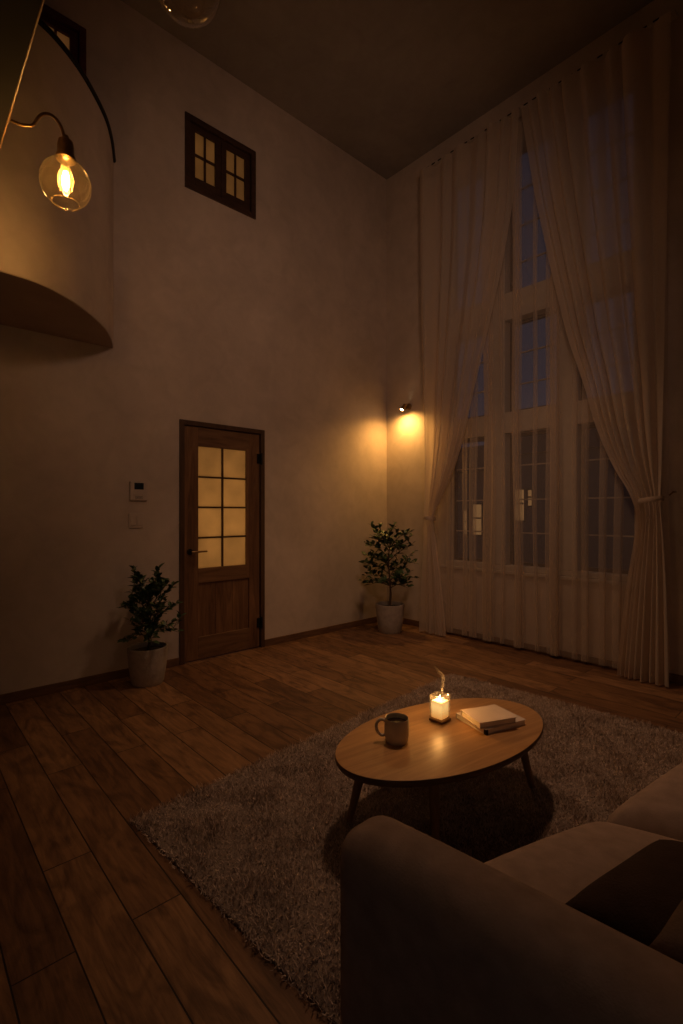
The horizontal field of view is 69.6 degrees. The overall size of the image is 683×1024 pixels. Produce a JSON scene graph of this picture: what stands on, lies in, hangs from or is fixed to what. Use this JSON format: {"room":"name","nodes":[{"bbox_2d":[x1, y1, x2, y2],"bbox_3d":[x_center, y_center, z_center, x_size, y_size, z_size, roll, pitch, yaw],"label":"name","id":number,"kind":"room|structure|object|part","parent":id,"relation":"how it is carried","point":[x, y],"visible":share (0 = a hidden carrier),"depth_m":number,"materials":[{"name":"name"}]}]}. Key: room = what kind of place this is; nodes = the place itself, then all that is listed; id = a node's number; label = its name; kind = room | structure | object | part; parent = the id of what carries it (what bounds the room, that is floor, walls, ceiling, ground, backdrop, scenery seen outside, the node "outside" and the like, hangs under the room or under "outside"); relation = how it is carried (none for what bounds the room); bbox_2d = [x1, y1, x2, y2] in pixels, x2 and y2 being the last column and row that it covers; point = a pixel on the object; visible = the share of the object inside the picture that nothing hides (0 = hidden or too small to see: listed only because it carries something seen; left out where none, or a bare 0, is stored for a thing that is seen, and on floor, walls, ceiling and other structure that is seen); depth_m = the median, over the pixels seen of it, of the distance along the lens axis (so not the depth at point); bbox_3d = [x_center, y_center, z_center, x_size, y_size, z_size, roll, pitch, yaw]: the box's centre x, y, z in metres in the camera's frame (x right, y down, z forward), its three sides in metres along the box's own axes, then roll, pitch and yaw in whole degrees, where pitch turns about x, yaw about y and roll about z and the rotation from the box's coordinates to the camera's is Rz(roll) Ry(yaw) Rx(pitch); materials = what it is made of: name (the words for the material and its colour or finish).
{"room":"living room","nodes":[
{"label":"living room","id":0,"kind":"room"},
{"bbox_2d":[0,0,386,693],"bbox_3d":[-2.010,-1.335,3.636,7.140,5.230,0.180,0,0,-42],"label":"wall","id":1,"kind":"structure","parent":0,"point":[274,322],"depth_m":4.13,"materials":[{"name":"paint"}]},
{"bbox_2d":[0,0,115,347],"bbox_3d":[-1.123,-1.976,0.388,3.666,1.452,5.888,0,0,-42],"label":"loft balcony","id":2,"kind":"object","parent":1,"relation":"attached to","point":[56,264],"visible":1,"depth_m":2.80,"materials":[{"name":"paint"}]},
{"bbox_3d":[-0.160,-1.256,0.578,0.010,0.010,4.870,0,0,-42],"label":"edge trim","id":3,"kind":"part","parent":2,"relation":"part of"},
{"bbox_2d":[8,112,91,210],"bbox_3d":[-1.022,-1.248,1.718,0.270,0.297,0.166,0,0,-42],"label":"wall lamp","id":4,"kind":"object","parent":2,"relation":"attached to","point":[64,154],"visible":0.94,"depth_m":1.73,"materials":[{"name":"clear glass"}]},
{"bbox_3d":[-1.050,-1.349,1.692,0.190,0.094,0.011,0,0,-42],"label":"arm","id":5,"kind":"part","parent":4,"relation":"part of","materials":[{"name":"gold metal"}]},
{"bbox_3d":[-0.983,-1.176,1.753,0.166,0.149,0.166,0,0,-42],"label":"lamp shade","id":6,"kind":"part","parent":4,"relation":"part of","materials":[{"name":"clear glass"}]},
{"bbox_2d":[55,134,75,165],"bbox_3d":[-0.983,-1.294,1.753,0.064,0.091,0.064,0,0,-42],"label":"socket","id":7,"kind":"object","parent":4,"relation":"attached to","point":[65,146],"depth_m":1.73,"materials":[{"name":"gold metal"}]},
{"bbox_3d":[-0.467,-2.686,1.051,0.842,0.032,5.935,0,0,-33],"label":"handrail","id":8,"kind":"part","parent":2,"relation":"part of","materials":[{"name":"black metal"}]},
{"bbox_2d":[40,4,85,73],"bbox_3d":[-2.188,-3.245,3.457,0.676,0.620,0.184,0,0,-42],"label":"window","id":9,"kind":"structure","parent":1,"relation":"in","point":[73,35],"depth_m":3.56,"materials":[{"name":"brown wood"}]},
{"bbox_3d":[-2.053,-3.245,3.524,0.286,0.524,0.048,0,0,-42],"label":"sash","id":10,"kind":"part","parent":9,"relation":"part of","materials":[{"name":"brown wood"}]},
{"bbox_3d":[-2.016,-3.363,3.557,0.083,0.184,0.006,0,0,-42],"label":"pane","id":11,"kind":"part","parent":9,"relation":"part of","materials":[{"name":"clear glass"}]},
{"bbox_2d":[129,513,142,527],"bbox_3d":[-1.616,0.068,3.867,0.112,0.120,0.012,0,0,-42],"label":"light switch","id":12,"kind":"object","parent":1,"relation":"attached to","point":[135,519],"visible":1,"depth_m":3.86,"materials":[{"name":"white plastic"}]},
{"bbox_2d":[129,481,146,500],"bbox_3d":[-1.599,-0.165,3.874,0.136,0.152,0.024,0,0,-42],"label":"intercom","id":13,"kind":"object","parent":1,"relation":"attached to","point":[137,489],"visible":1,"depth_m":3.86,"materials":[{"name":"white plastic"}]},
{"bbox_2d":[0,616,376,704],"bbox_3d":[-1.945,1.248,3.564,6.740,0.065,0.014,0,0,-42],"label":"baseboard","id":14,"kind":"structure","parent":1,"relation":"attached to","point":[5,698],"depth_m":3.71,"materials":[{"name":"brown wood"}]},
{"bbox_2d":[185,111,255,218],"bbox_3d":[-1.118,-3.058,4.436,0.696,0.633,0.184,0,0,-42],"label":"window","id":15,"kind":"structure","parent":1,"relation":"in","point":[218,167],"depth_m":4.37,"materials":[{"name":"brown wood"}]},
{"bbox_3d":[-1.239,-3.180,4.268,0.088,0.190,0.006,0,0,-42],"label":"pane","id":16,"kind":"part","parent":15,"relation":"part of","materials":[{"name":"clear glass"}]},
{"bbox_3d":[-1.239,-2.972,4.268,0.088,0.190,0.006,0,0,-42],"label":"pane","id":17,"kind":"part","parent":15,"relation":"part of","materials":[{"name":"clear glass"}]},
{"bbox_3d":[-1.201,-3.058,4.303,0.296,0.537,0.048,0,0,-42],"label":"sash","id":18,"kind":"part","parent":15,"relation":"part of","materials":[{"name":"brown wood"}]},
{"bbox_3d":[-1.162,-3.180,4.338,0.088,0.190,0.006,0,0,-42],"label":"pane","id":19,"kind":"part","parent":15,"relation":"part of","materials":[{"name":"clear glass"}]},
{"bbox_3d":[-1.162,-2.972,4.338,0.088,0.190,0.006,0,0,-42],"label":"pane","id":20,"kind":"part","parent":15,"relation":"part of","materials":[{"name":"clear glass"}]},
{"bbox_3d":[-1.018,-3.180,4.471,0.088,0.190,0.006,0,0,-42],"label":"pane","id":21,"kind":"part","parent":15,"relation":"part of","materials":[{"name":"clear glass"}]},
{"bbox_3d":[-1.018,-2.972,4.471,0.088,0.190,0.006,0,0,-42],"label":"pane","id":22,"kind":"part","parent":15,"relation":"part of","materials":[{"name":"clear glass"}]},
{"bbox_3d":[-0.979,-3.058,4.506,0.296,0.537,0.048,0,0,-42],"label":"sash","id":23,"kind":"part","parent":15,"relation":"part of","materials":[{"name":"brown wood"}]},
{"bbox_3d":[-0.941,-3.180,4.541,0.088,0.190,0.006,0,0,-42],"label":"pane","id":24,"kind":"part","parent":15,"relation":"part of","materials":[{"name":"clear glass"}]},
{"bbox_3d":[-0.941,-2.972,4.541,0.088,0.190,0.006,0,0,-42],"label":"pane","id":25,"kind":"part","parent":15,"relation":"part of","materials":[{"name":"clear glass"}]},
{"bbox_2d":[179,419,264,664],"bbox_3d":[-1.084,0.252,4.434,0.840,2.056,0.214,0,0,-42],"label":"door","id":26,"kind":"structure","parent":1,"relation":"in","point":[222,467],"depth_m":4.38,"materials":[{"name":"brown wood"}]},
{"bbox_3d":[-1.163,-0.440,4.328,0.228,0.257,0.006,0,0,-42],"label":"pane","id":27,"kind":"part","parent":26,"relation":"part of","materials":[{"name":"clear glass"}]},
{"bbox_3d":[-1.163,-0.172,4.328,0.228,0.250,0.006,0,0,-42],"label":"pane","id":28,"kind":"part","parent":26,"relation":"part of","materials":[{"name":"clear glass"}]},
{"bbox_3d":[-1.163,0.091,4.328,0.228,0.250,0.006,0,0,-42],"label":"pane","id":29,"kind":"part","parent":26,"relation":"part of","materials":[{"name":"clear glass"}]},
{"bbox_3d":[-1.163,0.359,4.328,0.228,0.257,0.006,0,0,-42],"label":"pane","id":30,"kind":"part","parent":26,"relation":"part of","materials":[{"name":"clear glass"}]},
{"bbox_3d":[-1.063,0.848,4.425,0.505,0.465,0.023,0,0,-42],"label":"panel","id":31,"kind":"part","parent":26,"relation":"part of","materials":[{"name":"brown wood"}]},
{"bbox_3d":[-1.061,0.270,4.422,0.507,2.004,0.041,0,0,-42],"label":"rail","id":32,"kind":"part","parent":26,"relation":"part of","materials":[{"name":"brown wood"}]},
{"bbox_3d":[-0.982,-0.440,4.494,0.233,0.257,0.006,0,0,-42],"label":"pane","id":33,"kind":"part","parent":26,"relation":"part of","materials":[{"name":"clear glass"}]},
{"bbox_3d":[-0.982,-0.172,4.494,0.233,0.250,0.006,0,0,-42],"label":"pane","id":34,"kind":"part","parent":26,"relation":"part of","materials":[{"name":"clear glass"}]},
{"bbox_3d":[-0.982,0.091,4.494,0.233,0.250,0.006,0,0,-42],"label":"pane","id":35,"kind":"part","parent":26,"relation":"part of","materials":[{"name":"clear glass"}]},
{"bbox_3d":[-0.982,0.359,4.494,0.233,0.257,0.006,0,0,-42],"label":"pane","id":36,"kind":"part","parent":26,"relation":"part of","materials":[{"name":"clear glass"}]},
{"bbox_2d":[0,622,682,1023],"bbox_3d":[0.024,1.340,1.411,7.140,0.120,6.250,0,0,-42],"label":"floor","id":37,"kind":"structure","parent":0,"point":[98,925],"depth_m":2.31,"materials":[{"name":"brown wood"}]},
{"bbox_2d":[116,563,185,687],"bbox_3d":[-1.418,0.832,3.698,0.462,0.896,0.424,0,0,3],"label":"potted tree","id":38,"kind":"object","parent":37,"relation":"on","point":[147,661],"visible":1,"depth_m":3.62,"materials":[{"name":"green plant"}]},
{"bbox_3d":[-1.453,1.143,3.685,0.290,0.275,0.290,0,0,-42],"label":"pot","id":39,"kind":"part","parent":38,"relation":"part of","materials":[{"name":"white ceramic"}]},
{"bbox_3d":[-1.426,0.729,3.701,0.361,0.620,0.334,0,0,6],"label":"stem","id":40,"kind":"part","parent":38,"relation":"part of","materials":[{"name":"green plant"}]},
{"bbox_2d":[359,521,418,633],"bbox_3d":[0.438,0.683,5.200,0.526,1.194,0.692,0,0,-42],"label":"potted tree","id":41,"kind":"object","parent":37,"relation":"on","point":[390,613],"visible":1,"depth_m":5.18,"materials":[{"name":"green plant"}]},
{"bbox_3d":[0.426,0.569,5.213,0.465,0.884,0.623,0,0,-42],"label":"stem","id":42,"kind":"part","parent":41,"relation":"part of","materials":[{"name":"green plant"}]},
{"bbox_3d":[0.518,1.130,5.257,0.310,0.300,0.310,0,0,-42],"label":"pot","id":43,"kind":"part","parent":41,"relation":"part of","materials":[{"name":"white ceramic"}]},
{"bbox_2d":[128,674,682,1023],"bbox_3d":[1.044,1.261,1.941,2.954,0.037,2.576,0,0,44],"label":"shag rug","id":44,"kind":"object","parent":37,"relation":"on","point":[263,841],"visible":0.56,"depth_m":2.08,"materials":[{"name":"beige carpet"}]},
{"bbox_2d":[335,698,543,840],"bbox_3d":[0.452,1.105,2.126,1.076,0.311,0.600,0,0,-34],"label":"coffee table","id":45,"kind":"object","parent":44,"relation":"on","point":[434,754],"visible":0.92,"depth_m":1.97,"materials":[{"name":"brown wood"}]},
{"bbox_3d":[0.070,1.119,2.005,0.101,0.284,0.043,0,0,-1],"label":"leg","id":46,"kind":"part","parent":45,"relation":"part of","materials":[{"name":"brown wood"}]},
{"bbox_2d":[375,713,408,745],"bbox_3d":[0.217,0.901,2.032,0.132,0.098,0.103,0,0,-30],"label":"mug","id":47,"kind":"object","parent":45,"relation":"on","point":[396,725],"visible":1,"depth_m":2.00,"materials":[{"name":"ceramic"}]},
{"bbox_3d":[0.160,0.892,2.039,0.046,0.078,0.013,0,0,0],"label":"handle","id":48,"kind":"part","parent":47,"relation":"part of","materials":[{"name":"ceramic"}]},
{"bbox_3d":[0.343,1.119,1.810,0.043,0.284,0.096,0,0,1],"label":"leg","id":49,"kind":"part","parent":45,"relation":"part of","materials":[{"name":"brown wood"}]},
{"bbox_2d":[429,696,450,724],"bbox_3d":[0.449,0.891,2.243,0.072,0.118,0.072,0,0,-44],"label":"candle","id":50,"kind":"object","parent":45,"relation":"on","point":[439,706],"visible":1,"depth_m":2.22,"materials":[{"name":"white wax"}]},
{"bbox_2d":[456,704,525,734],"bbox_3d":[0.676,0.938,2.230,0.236,0.024,0.197,0,0,-26],"label":"book","id":51,"kind":"object","parent":45,"relation":"on","point":[520,721],"visible":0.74,"depth_m":2.17,"materials":[{"name":"beige paper"}]},
{"bbox_2d":[461,705,516,728],"bbox_3d":[0.656,0.912,2.196,0.190,0.026,0.150,0,0,-19],"label":"book","id":52,"kind":"object","parent":51,"relation":"on","point":[482,717],"visible":1,"depth_m":2.16,"materials":[{"name":"beige paper"}]},
{"bbox_3d":[0.834,1.119,2.247,0.101,0.284,0.043,0,0,-1],"label":"leg","id":53,"kind":"part","parent":45,"relation":"part of","materials":[{"name":"brown wood"}]},
{"bbox_2d":[340,762,682,1023],"bbox_3d":[1.143,0.856,1.321,2.131,0.792,1.128,0,0,-42],"label":"sofa","id":54,"kind":"object","parent":44,"relation":"on","point":[432,932],"visible":0.9,"depth_m":0.85,"materials":[{"name":"beige fabric"}]},
{"bbox_2d":[485,821,682,903],"bbox_3d":[0.700,0.920,1.083,0.788,0.220,0.814,0,0,-42],"label":"seat cushion","id":55,"kind":"object","parent":54,"relation":"on","point":[559,866],"depth_m":1.18,"materials":[{"name":"beige fabric"}]},
{"bbox_2d":[565,839,682,963],"bbox_3d":[0.685,0.745,0.918,0.383,0.157,0.370,0,0,-30],"label":"throw pillow","id":56,"kind":"object","parent":54,"relation":"on","point":[637,897],"visible":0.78,"depth_m":0.93,"materials":[{"name":"brown fabric"}]},
{"bbox_2d":[648,900,682,962],"bbox_3d":[0.728,0.630,0.760,0.364,0.168,0.338,0,0,-38],"label":"throw pillow","id":57,"kind":"object","parent":56,"relation":"on","point":[669,942],"visible":0.95,"depth_m":0.78,"materials":[{"name":"brown fabric"}]},
{"bbox_2d":[607,762,682,840],"bbox_3d":[1.363,0.912,1.562,1.101,0.235,0.626,0,0,-42],"label":"seat cushion","id":58,"kind":"object","parent":54,"relation":"on","point":[657,808],"depth_m":1.40,"materials":[{"name":"beige fabric"}]},
{"bbox_2d":[121,0,653,179],"bbox_3d":[0.024,-4.025,1.411,7.140,0.150,6.250,0,0,-42],"label":"ceiling","id":59,"kind":"structure","parent":0,"point":[385,82],"depth_m":4.22,"materials":[{"name":"paint"}]},
{"bbox_2d":[159,0,220,28],"bbox_3d":[-0.392,-2.607,1.250,0.170,2.687,0.170,0,0,-42],"label":"pendant lamp","id":60,"kind":"object","parent":59,"relation":"hanging from","point":[220,0],"visible":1,"depth_m":1.29,"materials":[{"name":"clear glass"}]},
{"bbox_2d":[387,0,682,674],"bbox_3d":[2.592,-1.335,3.745,0.200,5.230,6.230,0,0,-42],"label":"wall","id":61,"kind":"structure","parent":0,"point":[598,631],"depth_m":4.67,"materials":[{"name":"paint"}]},
{"bbox_2d":[400,403,411,410],"bbox_3d":[0.721,-1.184,5.559,0.133,0.092,0.074,0,0,-28],"label":"wall sconce","id":62,"kind":"object","parent":61,"relation":"attached to","point":[407,406],"visible":1,"depth_m":5.54,"materials":[{"name":"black metal"}]},
{"bbox_2d":[441,134,635,585],"bbox_3d":[1.769,-1.465,4.592,0.172,4.110,1.910,0,0,-42],"label":"window","id":63,"kind":"structure","parent":61,"relation":"in","point":[535,301],"depth_m":4.63,"materials":[{"name":"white wood"}]},
{"bbox_3d":[1.377,-0.122,5.107,0.045,1.265,0.480,0,0,-42],"label":"sash","id":64,"kind":"part","parent":63,"relation":"part of","materials":[{"name":"white wood"}]},
{"bbox_3d":[1.825,-2.783,4.617,0.045,1.375,0.500,0,0,-42],"label":"sash","id":65,"kind":"part","parent":63,"relation":"part of","materials":[{"name":"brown wood"}]},
{"bbox_3d":[1.825,-1.395,4.617,0.045,0.880,0.500,0,0,-42],"label":"sash","id":66,"kind":"part","parent":63,"relation":"part of","materials":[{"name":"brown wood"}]},
{"bbox_3d":[1.825,-0.122,4.617,0.045,1.265,0.500,0,0,-42],"label":"sash","id":67,"kind":"part","parent":63,"relation":"part of","materials":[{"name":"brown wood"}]},
{"bbox_3d":[1.750,0.575,4.575,0.122,0.030,1.910,0,0,-42],"label":"sill","id":68,"kind":"part","parent":63,"relation":"part of","materials":[{"name":"white wood"}]},
{"bbox_3d":[2.259,-1.395,4.142,0.045,0.880,0.445,0,0,-42],"label":"sash","id":69,"kind":"part","parent":63,"relation":"part of","materials":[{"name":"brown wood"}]},
{"bbox_3d":[2.259,-0.122,4.142,0.045,1.265,0.445,0,0,-42],"label":"sash","id":70,"kind":"part","parent":63,"relation":"part of","materials":[{"name":"brown wood"}]},
{"bbox_2d":[403,618,682,683],"bbox_3d":[2.511,1.248,3.675,0.014,0.065,5.836,0,0,-42],"label":"baseboard","id":71,"kind":"structure","parent":61,"relation":"attached to","point":[675,678],"depth_m":4.46,"materials":[{"name":"brown wood"}]},
{"bbox_2d":[419,7,677,173],"bbox_3d":[1.677,-3.657,4.481,0.155,0.024,2.350,0,0,-42],"label":"rail","id":72,"kind":"object","parent":61,"relation":"attached to","point":[674,15],"visible":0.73,"depth_m":4.17,"materials":[{"name":"black metal"}]},
{"bbox_2d":[419,108,518,636],"bbox_3d":[1.259,-1.181,4.876,0.241,4.899,1.130,0,0,-42],"label":"curtain","id":73,"kind":"object","parent":72,"relation":"hanging from","point":[466,199],"visible":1,"depth_m":4.92,"materials":[{"name":"fabric"}]},
{"bbox_2d":[436,122,661,659],"bbox_3d":[1.677,-1.170,4.486,0.053,4.840,2.270,0,0,-42],"label":"sheer curtain","id":74,"kind":"object","parent":72,"relation":"hanging from","point":[519,122],"visible":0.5,"depth_m":4.44,"materials":[{"name":"white fabric"}]},
{"bbox_2d":[521,10,676,687],"bbox_3d":[2.046,-1.181,4.016,0.241,4.899,1.143,0,0,-42],"label":"curtain","id":75,"kind":"object","parent":72,"relation":"hanging from","point":[597,141],"visible":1,"depth_m":3.79,"materials":[{"name":"fabric"}]},
{"label":"outside","id":76,"kind":"structure","parent":0,"visible":0},
{"bbox_3d":[13.241,2.130,22.270,40.400,0.100,65.000,0,0,-42],"label":"terrain","id":77,"kind":"structure","parent":76,"visible":0},
{"bbox_2d":[458,445,488,558],"bbox_3d":[4.838,-0.220,19.160,5.600,4.600,5.050,0,0,-42],"label":"house","id":78,"kind":"structure","parent":77,"relation":"on","point":[470,515],"depth_m":16.12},
{"bbox_3d":[4.085,0.345,16.222,0.013,0.770,0.110,0,0,-42],"label":"pane","id":79,"kind":"part","parent":78,"relation":"part of","materials":[{"name":"glass"}]},
{"bbox_3d":[4.385,0.245,15.894,0.013,0.970,0.300,0,0,-42],"label":"pane","id":80,"kind":"part","parent":78,"relation":"part of","materials":[{"name":"glass"}]},
{"bbox_2d":[515,428,633,569],"bbox_3d":[8.431,-0.520,15.230,5.600,5.200,5.100,0,0,-42],"label":"house","id":81,"kind":"structure","parent":77,"relation":"on","point":[601,551],"depth_m":14.06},
{"bbox_3d":[5.313,-0.210,14.879,0.013,0.920,0.430,0,0,-42],"label":"pane","id":82,"kind":"part","parent":81,"relation":"part of","materials":[{"name":"glass"}]},
{"bbox_3d":[5.586,-0.420,14.580,0.013,0.460,0.100,0,0,-42],"label":"pane","id":83,"kind":"part","parent":81,"relation":"part of","materials":[{"name":"glass"}]}
]}

